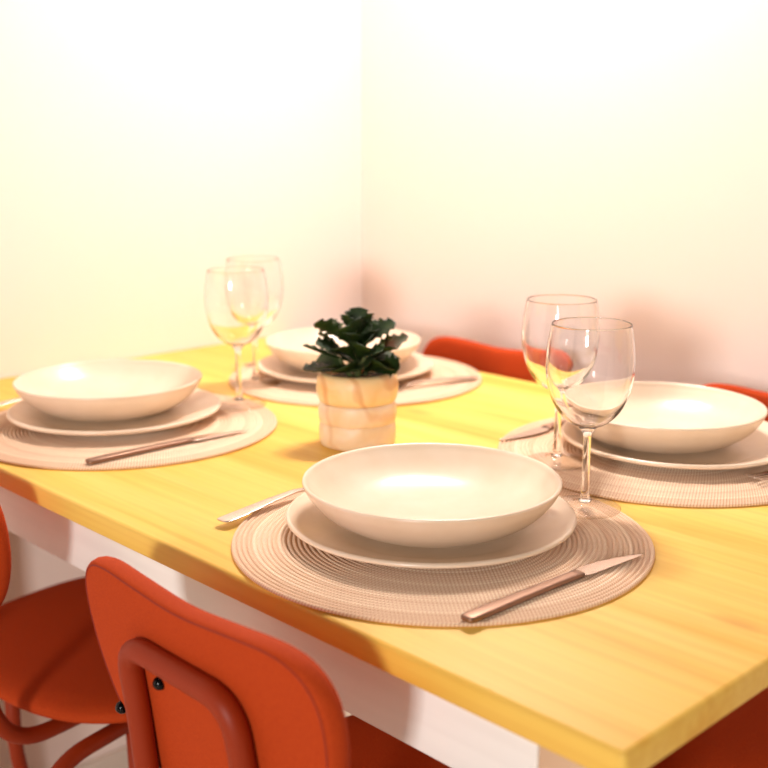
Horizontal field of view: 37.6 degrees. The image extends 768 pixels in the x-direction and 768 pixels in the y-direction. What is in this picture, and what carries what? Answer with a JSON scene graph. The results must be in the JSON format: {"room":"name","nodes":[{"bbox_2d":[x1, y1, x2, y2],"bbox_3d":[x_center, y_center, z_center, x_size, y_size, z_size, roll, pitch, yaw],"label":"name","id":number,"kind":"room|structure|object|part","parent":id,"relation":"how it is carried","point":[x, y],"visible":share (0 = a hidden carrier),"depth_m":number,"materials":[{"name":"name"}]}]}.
{"room":"dining room","nodes":[
{"label":"dining room","id":0,"kind":"room"},
{"bbox_2d":[0,0,361,767],"bbox_3d":[-1.744,-0.274,0.514,4.845,2.500,0.100,-12,17,-43],"label":"wall","id":1,"kind":"structure","parent":0,"point":[146,146],"depth_m":1.81,"materials":[{"name":"beige paint"}]},
{"bbox_2d":[75,745,159,767],"bbox_3d":[-1.740,0.928,0.705,4.745,0.070,0.014,-12,17,-43],"label":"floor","id":2,"kind":"structure","parent":1,"relation":"attached to","point":[118,758],"depth_m":1.90,"materials":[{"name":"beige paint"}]},
{"bbox_2d":[361,0,767,392],"bbox_3d":[1.456,-0.297,0.619,0.100,2.500,4.200,-12,17,-43],"label":"wall","id":3,"kind":"structure","parent":0,"point":[614,153],"depth_m":1.76,"materials":[{"name":"beige paint"}]},
{"bbox_3d":[-0.282,1.304,-0.679,4.845,0.060,4.300,-12,17,-43],"label":"floor","id":4,"kind":"structure","parent":0,"visible":0},
{"bbox_2d":[0,506,133,767],"bbox_3d":[-0.364,0.414,1.417,0.400,0.775,0.474,10,16,37],"label":"dining chair","id":5,"kind":"object","parent":4,"relation":"on","point":[53,666],"visible":0.53,"depth_m":1.32,"materials":[{"name":"orange plastic"},{"name":"orange painted metal"}]},
{"bbox_3d":[-0.491,0.159,1.196,0.303,0.181,0.045,10,16,37],"label":"backrest","id":6,"kind":"part","parent":5,"relation":"part of","materials":[{"name":"plastic"}]},
{"bbox_3d":[-0.444,0.541,1.588,0.022,0.453,0.217,6,14,24],"label":"leg","id":7,"kind":"part","parent":5,"relation":"part of","materials":[{"name":"brown metal"}]},
{"bbox_3d":[-0.420,0.239,1.306,0.165,0.300,0.294,10,16,37],"label":"frame","id":8,"kind":"part","parent":5,"relation":"part of","materials":[{"name":"brown"}]},
{"bbox_3d":[-0.331,0.324,1.439,0.400,0.030,0.368,10,16,37],"label":"seat","id":9,"kind":"part","parent":5,"relation":"part of","materials":[{"name":"red plastic"}]},
{"bbox_3d":[-0.303,0.600,1.312,0.042,0.446,0.306,7,14,27],"label":"leg","id":10,"kind":"part","parent":5,"relation":"part of","materials":[{"name":"brown metal"}]},
{"bbox_3d":[-0.211,0.581,1.407,0.217,0.453,0.022,-9,16,-36],"label":"leg","id":11,"kind":"part","parent":5,"relation":"part of","materials":[{"name":"brown metal"}]},
{"bbox_2d":[85,556,450,767],"bbox_3d":[0.014,0.499,1.036,0.473,0.775,0.400,-12,17,-43],"label":"dining chair","id":12,"kind":"object","parent":4,"relation":"on","point":[195,687],"visible":0.95,"depth_m":0.80,"materials":[{"name":"orange plastic"},{"name":"orange painted metal"}]},
{"bbox_3d":[-0.051,0.323,0.933,0.294,0.300,0.165,-12,17,-43],"label":"frame","id":13,"kind":"part","parent":12,"relation":"part of","materials":[{"name":"brown"}]},
{"bbox_3d":[0.052,0.410,1.054,0.368,0.030,0.400,-12,17,-43],"label":"seat","id":14,"kind":"part","parent":12,"relation":"part of","materials":[{"name":"red plastic"}]},
{"bbox_2d":[0,337,767,767],"bbox_3d":[-0.017,0.423,1.429,0.757,0.740,1.234,-12,17,-43],"label":"dining table","id":15,"kind":"object","parent":4,"relation":"on","point":[627,680],"visible":0.44,"depth_m":0.89,"materials":[{"name":"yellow wood"}]},
{"bbox_2d":[0,394,276,469],"bbox_3d":[-0.318,0.051,1.390,0.372,0.004,0.372,-1,13,-4],"label":"placemat","id":16,"kind":"object","parent":15,"relation":"on","point":[20,446],"visible":0.4,"depth_m":1.31,"materials":[{"name":"fabric"}]},
{"bbox_2d":[0,397,22,405],"bbox_3d":[-0.460,0.017,1.506,0.198,0.008,0.024,-12,17,-43],"label":"fork","id":17,"kind":"object","parent":16,"relation":"on","point":[20,398],"visible":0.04,"depth_m":1.47,"materials":[{"name":"silver metal"}]},
{"bbox_2d":[7,388,220,435],"bbox_3d":[-0.336,0.035,1.413,0.260,0.018,0.260,1,13,6],"label":"dinner plate","id":18,"kind":"object","parent":16,"relation":"on","point":[200,404],"visible":0.56,"depth_m":1.37,"materials":[{"name":"white ceramic"}]},
{"bbox_2d":[13,359,201,421],"bbox_3d":[-0.347,0.013,1.430,0.232,0.043,0.232,-6,14,-26],"label":"shallow bowl","id":19,"kind":"object","parent":18,"relation":"on","point":[121,389],"visible":1,"depth_m":1.47,"materials":[{"name":"white ceramic"}]},
{"bbox_2d":[85,430,247,464],"bbox_3d":[-0.245,0.068,1.287,0.209,0.006,0.018,-11,17,-42],"label":"table knife","id":20,"kind":"object","parent":16,"relation":"on","point":[126,453],"visible":1,"depth_m":1.26,"materials":[{"name":"silver metal"}]},
{"bbox_3d":[-0.272,0.074,1.261,0.132,0.006,0.013,-11,17,-42],"label":"handle","id":21,"kind":"part","parent":20,"relation":"part of","materials":[{"name":"silver metal"}]},
{"bbox_3d":[-0.197,0.059,1.331,0.078,0.003,0.018,-11,17,-42],"label":"blade","id":22,"kind":"part","parent":20,"relation":"part of","materials":[{"name":"silver metal"}]},
{"bbox_2d":[204,266,268,400],"bbox_3d":[-0.190,-0.060,1.465,0.082,0.179,0.082,-12,17,-43],"label":"wine glass","id":23,"kind":"object","parent":16,"relation":"on","point":[236,298],"visible":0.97,"depth_m":1.43,"materials":[{"name":"clear glass"}]},
{"bbox_2d":[204,266,268,345],"bbox_3d":[-0.190,-0.099,1.457,0.082,0.098,0.082,-12,17,-43],"label":"bowl","id":24,"kind":"object","parent":23,"relation":"on","point":[236,298],"depth_m":1.43,"materials":[{"name":"clear glass"}]},
{"bbox_3d":[-0.190,-0.014,1.475,0.016,0.074,0.016,-12,17,-43],"label":"stem","id":25,"kind":"part","parent":23,"relation":"part of","materials":[{"name":"clear glass"}]},
{"bbox_2d":[229,356,481,406],"bbox_3d":[-0.042,-0.011,1.665,0.372,0.004,0.372,-1,13,-6],"label":"placemat","id":26,"kind":"object","parent":15,"relation":"on","point":[287,391],"visible":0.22,"depth_m":1.59,"materials":[{"name":"fabric"}]},
{"bbox_2d":[230,361,258,366],"bbox_3d":[-0.154,-0.042,1.783,0.209,0.006,0.018,-12,17,-43],"label":"table knife","id":27,"kind":"object","parent":26,"relation":"on","point":[250,363],"visible":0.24,"depth_m":1.73,"materials":[{"name":"silver metal"}]},
{"bbox_2d":[225,256,282,388],"bbox_3d":[-0.183,-0.087,1.589,0.082,0.179,0.082,-12,17,-43],"label":"wine glass","id":28,"kind":"object","parent":26,"relation":"on","point":[271,265],"visible":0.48,"depth_m":1.56,"materials":[{"name":"clear glass"}]},
{"bbox_2d":[225,256,282,326],"bbox_3d":[-0.183,-0.126,1.581,0.082,0.098,0.082,-12,17,-43],"label":"bowl","id":29,"kind":"object","parent":28,"relation":"on","point":[271,265],"depth_m":1.56,"materials":[{"name":"clear glass"}]},
{"bbox_3d":[-0.183,-0.042,1.599,0.016,0.074,0.016,-12,17,-43],"label":"stem","id":30,"kind":"part","parent":28,"relation":"part of","materials":[{"name":"clear glass"}]},
{"bbox_2d":[258,353,432,383],"bbox_3d":[-0.057,-0.024,1.677,0.260,0.018,0.260,-10,16,-39],"label":"dinner plate","id":31,"kind":"object","parent":26,"relation":"on","point":[417,364],"visible":0.38,"depth_m":1.66,"materials":[{"name":"white ceramic"}]},
{"bbox_2d":[265,326,420,373],"bbox_3d":[-0.061,-0.046,1.694,0.232,0.043,0.232,1,13,4],"label":"shallow bowl","id":32,"kind":"object","parent":31,"relation":"on","point":[287,346],"visible":0.27,"depth_m":1.72,"materials":[{"name":"white ceramic"}]},
{"bbox_2d":[398,376,477,389],"bbox_3d":[0.050,-0.001,1.589,0.198,0.008,0.024,-8,15,-31],"label":"fork","id":33,"kind":"object","parent":26,"relation":"on","point":[465,377],"visible":0.48,"depth_m":1.60,"materials":[{"name":"silver metal"}]},
{"bbox_2d":[303,307,408,450],"bbox_3d":[-0.033,-0.010,1.306,0.109,0.159,0.102,-12,17,-43],"label":"potted succulent","id":34,"kind":"object","parent":15,"relation":"on","point":[357,409],"visible":0.99,"depth_m":1.28,"materials":[{"name":"stone"}]},
{"bbox_3d":[-0.043,-0.018,1.298,0.020,0.028,0.006,-5,14,-23],"label":"stem","id":35,"kind":"part","parent":34,"relation":"part of","materials":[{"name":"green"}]},
{"bbox_2d":[316,368,397,450],"bbox_3d":[-0.031,0.026,1.313,0.095,0.086,0.095,-12,17,-43],"label":"pot","id":36,"kind":"object","parent":34,"relation":"attached to","point":[357,409],"depth_m":1.28,"materials":[{"name":"wood"}]},
{"bbox_3d":[-0.026,-0.018,1.288,0.007,0.032,0.024,-5,14,-23],"label":"stem","id":37,"kind":"part","parent":34,"relation":"part of","materials":[{"name":"green plant"}]},
{"bbox_2d":[231,489,654,626],"bbox_3d":[0.051,0.137,1.007,0.372,0.004,0.372,5,14,23],"label":"placemat","id":38,"kind":"object","parent":15,"relation":"on","point":[264,548],"visible":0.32,"depth_m":0.91,"materials":[{"name":"fabric"}]},
{"bbox_2d":[217,487,304,522],"bbox_3d":[-0.084,0.107,1.106,0.024,0.008,0.198,11,16,40],"label":"fork","id":39,"kind":"object","parent":38,"relation":"on","point":[235,515],"visible":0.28,"depth_m":1.06,"materials":[{"name":"silver metal"}]},
{"bbox_2d":[286,492,576,568],"bbox_3d":[0.042,0.123,1.020,0.260,0.018,0.260,4,13,19],"label":"dinner plate","id":40,"kind":"object","parent":38,"relation":"on","point":[304,519],"visible":0.48,"depth_m":0.96,"materials":[{"name":"white ceramic"}]},
{"bbox_2d":[302,443,562,547],"bbox_3d":[0.043,0.105,1.017,0.232,0.043,0.232,7,14,27],"label":"shallow bowl","id":41,"kind":"object","parent":40,"relation":"on","point":[425,495],"visible":1,"depth_m":1.05,"materials":[{"name":"white ceramic"}]},
{"bbox_2d":[461,554,642,623],"bbox_3d":[0.136,0.157,0.892,0.209,0.006,0.018,-11,17,-41],"label":"table knife","id":42,"kind":"object","parent":38,"relation":"on","point":[482,612],"visible":1,"depth_m":0.87,"materials":[{"name":"silver metal"}]},
{"bbox_3d":[0.108,0.162,0.867,0.132,0.006,0.013,-11,17,-41],"label":"handle","id":43,"kind":"part","parent":42,"relation":"part of","materials":[{"name":"silver metal"}]},
{"bbox_3d":[0.185,0.147,0.935,0.078,0.003,0.018,-11,17,-41],"label":"blade","id":44,"kind":"part","parent":42,"relation":"part of","materials":[{"name":"silver metal"}]},
{"bbox_2d":[545,317,635,502],"bbox_3d":[0.192,0.031,1.058,0.082,0.179,0.082,-12,17,-43],"label":"wine glass","id":45,"kind":"object","parent":38,"relation":"on","point":[590,364],"visible":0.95,"depth_m":1.02,"materials":[{"name":"clear glass"}]},
{"bbox_3d":[0.192,0.076,1.069,0.016,0.074,0.016,-12,17,-43],"label":"stem","id":46,"kind":"part","parent":45,"relation":"part of","materials":[{"name":"clear glass"}]},
{"bbox_2d":[545,317,635,427],"bbox_3d":[0.192,-0.008,1.050,0.082,0.098,0.082,-12,17,-43],"label":"bowl","id":47,"kind":"object","parent":45,"relation":"on","point":[590,364],"depth_m":1.02,"materials":[{"name":"clear glass"}]},
{"bbox_3d":[0.139,0.564,0.851,0.050,0.717,0.043,-12,17,-43],"label":"leg","id":48,"kind":"part","parent":15,"relation":"part of","materials":[{"name":"beige paint"}]},
{"bbox_2d":[498,416,767,507],"bbox_3d":[0.315,0.078,1.270,0.372,0.004,0.372,-1,13,-5],"label":"placemat","id":49,"kind":"object","parent":15,"relation":"on","point":[611,479],"visible":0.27,"depth_m":1.17,"materials":[{"name":"fabric"}]},
{"bbox_2d":[499,419,565,439],"bbox_3d":[0.214,0.049,1.375,0.209,0.006,0.018,-12,17,-43],"label":"table knife","id":50,"kind":"object","parent":49,"relation":"on","point":[543,428],"visible":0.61,"depth_m":1.34,"materials":[{"name":"silver metal"}]},
{"bbox_3d":[0.167,0.059,1.330,0.078,0.003,0.018,-12,17,-43],"label":"blade","id":51,"kind":"part","parent":50,"relation":"part of","materials":[{"name":"silver metal"}]},
{"bbox_3d":[0.241,0.043,1.402,0.132,0.006,0.013,-12,17,-43],"label":"handle","id":52,"kind":"part","parent":50,"relation":"part of","materials":[{"name":"silver metal"}]},
{"bbox_2d":[522,294,599,457],"bbox_3d":[0.188,-0.002,1.208,0.082,0.179,0.082,-12,17,-43],"label":"wine glass","id":53,"kind":"object","parent":49,"relation":"on","point":[540,311],"visible":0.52,"depth_m":1.18,"materials":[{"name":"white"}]},
{"bbox_3d":[0.188,0.043,1.218,0.016,0.074,0.016,-12,17,-43],"label":"stem","id":54,"kind":"part","parent":53,"relation":"part of","materials":[{"name":"clear glass"}]},
{"bbox_2d":[522,294,599,388],"bbox_3d":[0.188,-0.041,1.200,0.082,0.098,0.082,-12,17,-43],"label":"bowl","id":55,"kind":"object","parent":53,"relation":"on","point":[540,311],"depth_m":1.17,"materials":[{"name":"clear glass"}]},
{"bbox_2d":[561,421,767,469],"bbox_3d":[0.333,0.064,1.284,0.260,0.018,0.260,3,13,12],"label":"dinner plate","id":56,"kind":"object","parent":49,"relation":"on","point":[751,451],"visible":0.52,"depth_m":1.23,"materials":[{"name":"white ceramic"}]},
{"bbox_2d":[575,381,767,453],"bbox_3d":[0.316,0.043,1.294,0.232,0.043,0.232,2,13,8],"label":"shallow bowl","id":57,"kind":"object","parent":56,"relation":"on","point":[656,417],"visible":0.79,"depth_m":1.32,"materials":[{"name":"white ceramic"}]},
{"bbox_2d":[743,471,767,480],"bbox_3d":[0.454,0.084,1.208,0.198,0.008,0.024,-9,16,-35],"label":"fork","id":58,"kind":"object","parent":49,"relation":"on","point":[763,473],"visible":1,"depth_m":1.16,"materials":[{"name":"silver metal"}]},
{"bbox_2d":[422,336,536,382],"bbox_3d":[0.023,0.349,1.708,0.474,0.775,0.400,-12,17,-43],"label":"dining chair","id":59,"kind":"object","parent":4,"relation":"on","point":[484,358],"visible":0.12,"depth_m":1.78,"materials":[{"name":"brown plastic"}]},
{"bbox_2d":[650,383,767,767],"bbox_3d":[0.366,0.426,1.362,0.474,0.775,0.400,-12,17,-43],"label":"dining chair","id":60,"kind":"object","parent":4,"relation":"on","point":[739,739],"visible":0.06,"depth_m":1.17,"materials":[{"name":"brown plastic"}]},
{"bbox_3d":[0.329,0.353,1.308,0.368,0.030,0.400,-12,17,-43],"label":"seat","id":61,"kind":"part","parent":60,"relation":"part of","materials":[{"name":"plastic"}]},
{"bbox_3d":[0.513,0.106,1.436,0.045,0.181,0.303,-12,17,-43],"label":"backrest","id":62,"kind":"part","parent":60,"relation":"part of","materials":[{"name":"plastic"}]}
]}

